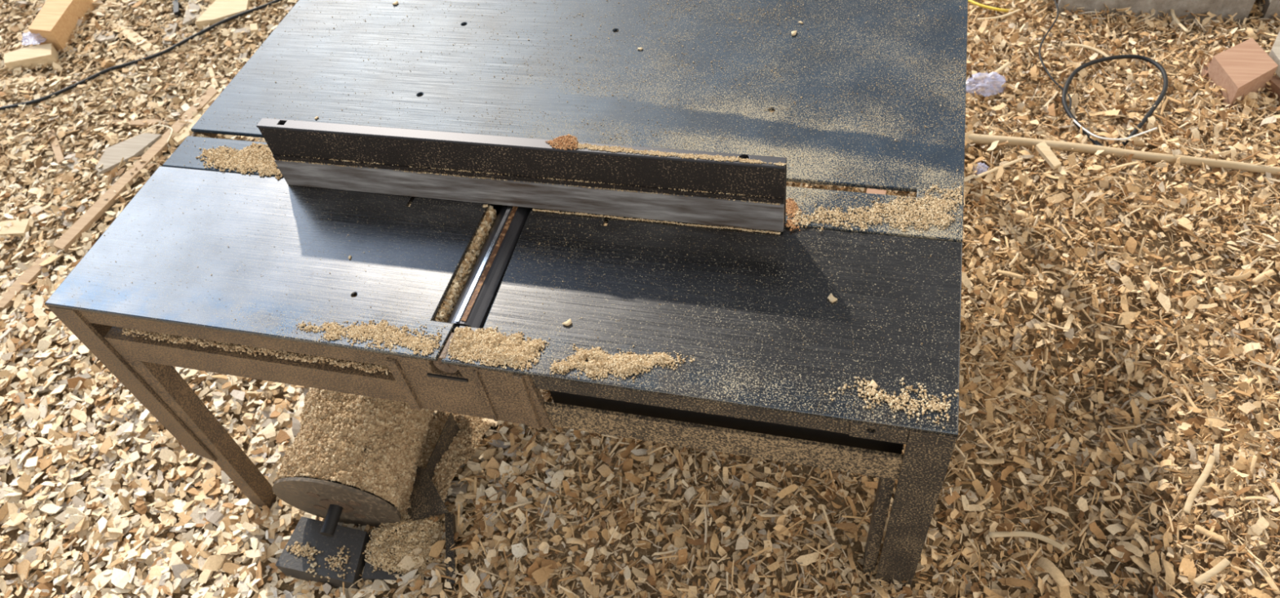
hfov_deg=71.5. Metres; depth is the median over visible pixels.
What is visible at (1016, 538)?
cheese shaving
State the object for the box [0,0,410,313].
chips
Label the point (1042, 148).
stick
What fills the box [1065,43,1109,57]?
cheese shaving
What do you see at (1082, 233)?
cheese shaving
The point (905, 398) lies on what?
pile
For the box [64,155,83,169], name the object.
flat offcut
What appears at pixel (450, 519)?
strip
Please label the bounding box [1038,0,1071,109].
wire
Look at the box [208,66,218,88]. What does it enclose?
pale splinter
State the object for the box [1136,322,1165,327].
cheese shaving
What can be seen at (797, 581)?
cheese shaving
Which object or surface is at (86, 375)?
stick
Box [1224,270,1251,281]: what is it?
cheese shaving
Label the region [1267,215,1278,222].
cheese shaving
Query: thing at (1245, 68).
block
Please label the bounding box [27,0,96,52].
block
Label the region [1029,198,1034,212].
cheese shaving
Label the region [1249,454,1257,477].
cheese shaving
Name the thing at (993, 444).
cheese shaving
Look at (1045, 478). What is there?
cheese shaving
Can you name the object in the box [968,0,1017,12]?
cord
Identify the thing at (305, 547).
sawdust flecks
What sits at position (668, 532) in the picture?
cheese shaving
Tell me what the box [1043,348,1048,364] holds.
cheese shaving
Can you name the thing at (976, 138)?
wooden pole
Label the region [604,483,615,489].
cheese shaving
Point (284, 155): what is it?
sawdust line
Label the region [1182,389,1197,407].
cheese shaving
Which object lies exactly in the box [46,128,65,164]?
stick
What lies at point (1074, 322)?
cheese shaving
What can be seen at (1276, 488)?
cheese shaving
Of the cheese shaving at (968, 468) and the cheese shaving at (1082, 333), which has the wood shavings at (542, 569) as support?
the cheese shaving at (1082, 333)
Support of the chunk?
on the wood shavings at (542, 569)
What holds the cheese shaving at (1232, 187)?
on the ground
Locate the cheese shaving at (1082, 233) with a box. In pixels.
[1070,226,1084,236]
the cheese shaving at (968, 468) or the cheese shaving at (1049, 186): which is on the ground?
the cheese shaving at (968, 468)
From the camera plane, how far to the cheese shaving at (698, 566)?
1.55 m
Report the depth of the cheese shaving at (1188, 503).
1.45 m
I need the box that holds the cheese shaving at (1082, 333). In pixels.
[1078,329,1094,341]
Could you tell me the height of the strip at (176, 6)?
0.020 m
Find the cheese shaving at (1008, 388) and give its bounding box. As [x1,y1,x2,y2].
[1004,386,1030,397]
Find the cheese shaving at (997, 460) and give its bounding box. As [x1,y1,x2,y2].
[975,457,1004,464]
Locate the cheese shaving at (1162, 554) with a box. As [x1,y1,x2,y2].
[1160,551,1165,569]
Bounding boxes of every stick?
[0,76,38,88]
[30,373,92,393]
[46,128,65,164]
[102,119,169,127]
[1035,141,1061,169]
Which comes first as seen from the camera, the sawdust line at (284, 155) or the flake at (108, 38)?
the sawdust line at (284, 155)
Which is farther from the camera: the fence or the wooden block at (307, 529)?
the wooden block at (307, 529)
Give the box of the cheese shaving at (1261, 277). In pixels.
[1250,268,1276,284]
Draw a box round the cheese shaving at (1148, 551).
[1140,548,1151,553]
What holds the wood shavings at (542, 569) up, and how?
on the ground
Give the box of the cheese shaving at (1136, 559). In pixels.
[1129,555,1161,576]
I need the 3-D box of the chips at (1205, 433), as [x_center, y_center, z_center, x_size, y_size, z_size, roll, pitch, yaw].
[0.813,-0.069,1.957,2.878,0.376,3.132,7,52,13]
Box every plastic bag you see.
[21,31,46,45]
[965,71,1006,97]
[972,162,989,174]
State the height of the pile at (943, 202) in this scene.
0.008 m
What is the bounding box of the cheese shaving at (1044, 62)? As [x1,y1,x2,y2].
[1038,61,1050,69]
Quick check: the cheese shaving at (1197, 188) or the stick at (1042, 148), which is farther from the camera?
the stick at (1042, 148)
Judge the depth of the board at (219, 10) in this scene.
3.32 m
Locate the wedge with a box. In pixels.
[866,187,886,194]
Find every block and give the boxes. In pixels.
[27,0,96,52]
[275,515,371,589]
[361,520,444,584]
[1053,0,1255,26]
[1203,37,1278,109]
[1257,0,1279,26]
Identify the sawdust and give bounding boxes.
[63,0,964,428]
[273,387,434,511]
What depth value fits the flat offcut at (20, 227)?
2.64 m
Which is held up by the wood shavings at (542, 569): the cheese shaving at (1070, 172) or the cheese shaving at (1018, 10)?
the cheese shaving at (1018, 10)
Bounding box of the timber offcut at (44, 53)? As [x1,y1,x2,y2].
[4,43,58,73]
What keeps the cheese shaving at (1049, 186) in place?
on the wood shavings at (542, 569)
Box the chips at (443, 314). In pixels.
[433,204,496,322]
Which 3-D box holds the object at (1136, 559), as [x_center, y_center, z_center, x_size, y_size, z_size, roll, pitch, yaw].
[0.804,0.424,1.416,0.018,0.010,0.047,-37,55,-21]
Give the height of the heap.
0.118 m
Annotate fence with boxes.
[256,117,786,231]
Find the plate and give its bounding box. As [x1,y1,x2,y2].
[405,412,459,520]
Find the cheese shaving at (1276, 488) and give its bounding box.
[1268,478,1279,500]
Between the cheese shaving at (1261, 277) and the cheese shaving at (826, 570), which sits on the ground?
the cheese shaving at (826, 570)
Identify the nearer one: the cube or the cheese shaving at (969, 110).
the cheese shaving at (969, 110)
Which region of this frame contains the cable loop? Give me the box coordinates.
[1061,54,1168,147]
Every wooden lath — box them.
[0,253,53,311]
[53,86,218,252]
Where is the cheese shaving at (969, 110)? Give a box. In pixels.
[965,107,978,113]
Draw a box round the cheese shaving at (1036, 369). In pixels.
[1032,366,1038,391]
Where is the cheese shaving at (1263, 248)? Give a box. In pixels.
[1257,247,1272,251]
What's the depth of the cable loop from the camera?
2.16 m
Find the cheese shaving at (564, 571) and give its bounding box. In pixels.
[562,568,566,577]
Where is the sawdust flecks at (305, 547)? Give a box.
[286,540,320,573]
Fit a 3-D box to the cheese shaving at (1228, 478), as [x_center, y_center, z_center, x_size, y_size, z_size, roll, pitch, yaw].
[0.958,0.297,1.444,0.012,0.024,0.030,24,57,25]
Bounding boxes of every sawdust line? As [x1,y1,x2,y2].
[279,159,779,204]
[284,155,768,197]
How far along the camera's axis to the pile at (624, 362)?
1.22 m
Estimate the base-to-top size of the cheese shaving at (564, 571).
0.010 m
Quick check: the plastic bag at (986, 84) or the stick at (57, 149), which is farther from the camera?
the stick at (57, 149)
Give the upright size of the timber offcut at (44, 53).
0.045 m
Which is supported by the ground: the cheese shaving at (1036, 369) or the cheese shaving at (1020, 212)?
the cheese shaving at (1036, 369)
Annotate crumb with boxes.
[562,318,572,325]
[791,31,796,35]
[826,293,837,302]
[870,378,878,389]
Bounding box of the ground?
[0,0,1279,597]
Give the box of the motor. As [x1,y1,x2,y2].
[272,402,400,536]
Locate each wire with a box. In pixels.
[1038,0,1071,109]
[1073,119,1157,140]
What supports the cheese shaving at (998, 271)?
on the ground
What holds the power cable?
on the chips at (118, 13)
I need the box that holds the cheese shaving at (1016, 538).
[1013,536,1022,545]
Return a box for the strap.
[140,124,173,142]
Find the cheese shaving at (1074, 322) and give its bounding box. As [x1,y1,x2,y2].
[1062,310,1081,326]
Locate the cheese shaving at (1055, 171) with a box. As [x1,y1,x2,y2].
[1045,169,1067,173]
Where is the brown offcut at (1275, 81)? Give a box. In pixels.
[1263,75,1279,104]
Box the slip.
[173,93,220,144]
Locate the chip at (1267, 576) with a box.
[1254,561,1279,593]
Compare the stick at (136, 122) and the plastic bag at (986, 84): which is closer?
the plastic bag at (986, 84)
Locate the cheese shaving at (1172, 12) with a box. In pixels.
[1169,8,1189,32]
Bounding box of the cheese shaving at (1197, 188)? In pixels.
[1195,186,1212,193]
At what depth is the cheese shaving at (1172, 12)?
2.31 m
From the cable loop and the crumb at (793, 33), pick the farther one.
the cable loop
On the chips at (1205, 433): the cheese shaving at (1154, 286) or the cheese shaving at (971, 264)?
the cheese shaving at (1154, 286)
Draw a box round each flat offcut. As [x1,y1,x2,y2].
[0,218,31,236]
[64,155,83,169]
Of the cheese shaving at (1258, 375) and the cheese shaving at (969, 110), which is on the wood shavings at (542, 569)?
the cheese shaving at (1258, 375)
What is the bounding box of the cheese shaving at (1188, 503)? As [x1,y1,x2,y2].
[1182,454,1216,513]
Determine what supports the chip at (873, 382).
on the table
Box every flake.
[93,30,115,43]
[238,49,248,62]
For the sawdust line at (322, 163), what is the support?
on the fence
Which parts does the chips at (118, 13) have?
wooden strip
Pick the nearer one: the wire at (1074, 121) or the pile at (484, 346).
the pile at (484, 346)
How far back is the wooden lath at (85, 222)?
2.75 m
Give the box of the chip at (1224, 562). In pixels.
[1192,557,1231,585]
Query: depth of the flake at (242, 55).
3.15 m
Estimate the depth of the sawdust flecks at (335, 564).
1.79 m
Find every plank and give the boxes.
[95,133,161,176]
[115,20,152,52]
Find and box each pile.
[195,142,283,179]
[295,319,444,355]
[362,511,445,577]
[447,325,550,370]
[546,133,577,150]
[549,343,694,382]
[785,184,963,231]
[824,376,959,428]
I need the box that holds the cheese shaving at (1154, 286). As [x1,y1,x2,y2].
[1138,274,1159,292]
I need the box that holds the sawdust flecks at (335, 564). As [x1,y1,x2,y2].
[313,544,355,581]
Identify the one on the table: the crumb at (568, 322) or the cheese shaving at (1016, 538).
the crumb at (568, 322)
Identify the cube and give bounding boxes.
[249,22,259,35]
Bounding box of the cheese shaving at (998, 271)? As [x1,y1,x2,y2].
[995,269,1023,278]
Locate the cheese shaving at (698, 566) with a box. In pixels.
[694,564,711,568]
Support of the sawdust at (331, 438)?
on the motor
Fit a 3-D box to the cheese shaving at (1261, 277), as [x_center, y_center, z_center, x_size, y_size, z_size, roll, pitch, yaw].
[1.246,-0.045,1.768,0.053,0.020,0.017,-22,51,-10]
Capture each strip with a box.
[172,0,181,17]
[444,511,458,589]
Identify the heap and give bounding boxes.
[395,410,498,530]
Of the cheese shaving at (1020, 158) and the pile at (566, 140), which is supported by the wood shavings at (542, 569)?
the cheese shaving at (1020, 158)
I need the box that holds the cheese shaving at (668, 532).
[657,527,677,537]
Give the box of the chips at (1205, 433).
[270,0,1279,597]
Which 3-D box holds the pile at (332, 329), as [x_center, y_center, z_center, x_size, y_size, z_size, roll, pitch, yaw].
[-0.402,0.048,1.309,0.240,0.008,0.061,7,52,13]
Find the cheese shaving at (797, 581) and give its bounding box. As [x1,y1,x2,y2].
[794,579,798,597]
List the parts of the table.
leg, rail, sawdust strip, rail, rail, sawdust strip, infeed plate, cross rail, plate, sawdust strip, outfeed plate, rail, rail, sawdust strip, gusset plate, leg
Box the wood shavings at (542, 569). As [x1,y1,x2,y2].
[301,0,1279,597]
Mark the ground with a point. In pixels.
(1195, 473)
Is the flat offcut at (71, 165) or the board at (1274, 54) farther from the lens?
the flat offcut at (71, 165)
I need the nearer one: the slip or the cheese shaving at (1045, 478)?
the cheese shaving at (1045, 478)
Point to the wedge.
(868, 190)
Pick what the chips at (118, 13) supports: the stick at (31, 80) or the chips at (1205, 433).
the stick at (31, 80)
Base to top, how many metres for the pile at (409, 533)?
0.031 m
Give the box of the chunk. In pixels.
[1200,60,1211,79]
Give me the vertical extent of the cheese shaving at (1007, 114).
0.008 m
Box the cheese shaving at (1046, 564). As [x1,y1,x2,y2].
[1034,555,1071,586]
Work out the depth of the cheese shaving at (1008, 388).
1.71 m
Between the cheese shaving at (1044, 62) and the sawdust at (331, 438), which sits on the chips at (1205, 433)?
the cheese shaving at (1044, 62)
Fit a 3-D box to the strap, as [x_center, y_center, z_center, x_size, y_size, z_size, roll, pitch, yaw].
[-1.562,-0.543,2.897,0.142,0.011,0.061,21,56,24]
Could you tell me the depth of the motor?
1.76 m
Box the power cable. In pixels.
[0,0,282,110]
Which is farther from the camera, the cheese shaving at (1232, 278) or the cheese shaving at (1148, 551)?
the cheese shaving at (1232, 278)
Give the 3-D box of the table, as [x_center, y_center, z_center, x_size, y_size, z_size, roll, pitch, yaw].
[-0.107,-0.116,1.887,1.400,0.742,1.156,7,52,13]
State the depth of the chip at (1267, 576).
1.32 m
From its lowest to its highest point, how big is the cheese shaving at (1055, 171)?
0.007 m
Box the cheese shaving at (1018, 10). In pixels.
[977,8,1021,20]
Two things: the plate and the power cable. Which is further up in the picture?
the power cable
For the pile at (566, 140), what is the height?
0.013 m
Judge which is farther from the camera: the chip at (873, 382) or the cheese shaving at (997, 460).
the cheese shaving at (997, 460)
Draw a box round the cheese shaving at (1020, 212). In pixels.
[1014,209,1034,222]
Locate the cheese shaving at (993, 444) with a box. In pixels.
[988,440,999,453]
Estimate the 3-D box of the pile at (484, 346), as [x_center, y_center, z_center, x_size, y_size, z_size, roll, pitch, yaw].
[-0.213,0.064,1.268,0.163,0.016,0.071,7,52,13]
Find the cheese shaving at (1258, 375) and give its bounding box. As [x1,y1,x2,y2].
[1257,374,1262,394]
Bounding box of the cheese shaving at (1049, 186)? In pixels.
[1041,185,1052,196]
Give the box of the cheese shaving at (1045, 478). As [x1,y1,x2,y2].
[1031,475,1048,493]
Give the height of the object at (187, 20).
0.014 m
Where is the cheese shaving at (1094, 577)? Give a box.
[1084,574,1097,586]
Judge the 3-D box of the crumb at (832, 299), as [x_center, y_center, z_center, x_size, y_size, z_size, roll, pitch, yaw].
[0.271,-0.001,1.259,0.010,0.004,0.015,-26,51,-13]
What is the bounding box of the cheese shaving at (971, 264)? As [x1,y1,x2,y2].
[968,257,976,268]
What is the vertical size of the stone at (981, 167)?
0.018 m
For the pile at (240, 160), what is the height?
0.011 m
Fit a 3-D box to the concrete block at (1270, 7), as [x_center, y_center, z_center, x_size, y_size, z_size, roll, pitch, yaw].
[1.760,-0.809,2.343,0.201,0.126,0.228,12,53,17]
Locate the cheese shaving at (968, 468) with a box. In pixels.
[967,466,976,479]
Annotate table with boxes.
[44,0,968,589]
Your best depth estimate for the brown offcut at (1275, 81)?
2.13 m
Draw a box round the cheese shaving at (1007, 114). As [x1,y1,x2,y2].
[995,111,1013,119]
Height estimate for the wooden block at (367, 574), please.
0.055 m
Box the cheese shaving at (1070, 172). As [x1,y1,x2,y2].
[1067,169,1086,181]
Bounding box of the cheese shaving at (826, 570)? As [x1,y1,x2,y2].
[824,562,827,576]
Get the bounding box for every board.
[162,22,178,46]
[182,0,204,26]
[195,0,253,29]
[1268,31,1279,77]
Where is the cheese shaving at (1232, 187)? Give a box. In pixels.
[1226,186,1241,190]
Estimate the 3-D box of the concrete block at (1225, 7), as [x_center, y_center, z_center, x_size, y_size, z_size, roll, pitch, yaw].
[1.383,-0.852,2.429,0.469,0.136,0.228,4,51,12]
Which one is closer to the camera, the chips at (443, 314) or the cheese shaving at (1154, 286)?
the chips at (443, 314)
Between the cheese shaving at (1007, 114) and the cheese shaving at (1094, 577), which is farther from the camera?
the cheese shaving at (1007, 114)
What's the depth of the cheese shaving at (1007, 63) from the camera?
2.26 m
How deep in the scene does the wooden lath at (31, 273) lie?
2.52 m
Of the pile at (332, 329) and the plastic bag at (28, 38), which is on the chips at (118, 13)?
the plastic bag at (28, 38)
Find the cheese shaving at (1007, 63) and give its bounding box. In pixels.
[993,61,1011,72]
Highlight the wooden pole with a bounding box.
[964,133,1279,175]
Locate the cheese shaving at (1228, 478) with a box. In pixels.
[1223,471,1237,493]
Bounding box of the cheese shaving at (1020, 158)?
[973,157,1023,178]
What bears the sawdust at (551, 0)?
on the table
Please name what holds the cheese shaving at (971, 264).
on the ground
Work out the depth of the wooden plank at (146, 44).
3.32 m
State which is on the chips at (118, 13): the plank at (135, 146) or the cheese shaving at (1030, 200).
the plank at (135, 146)

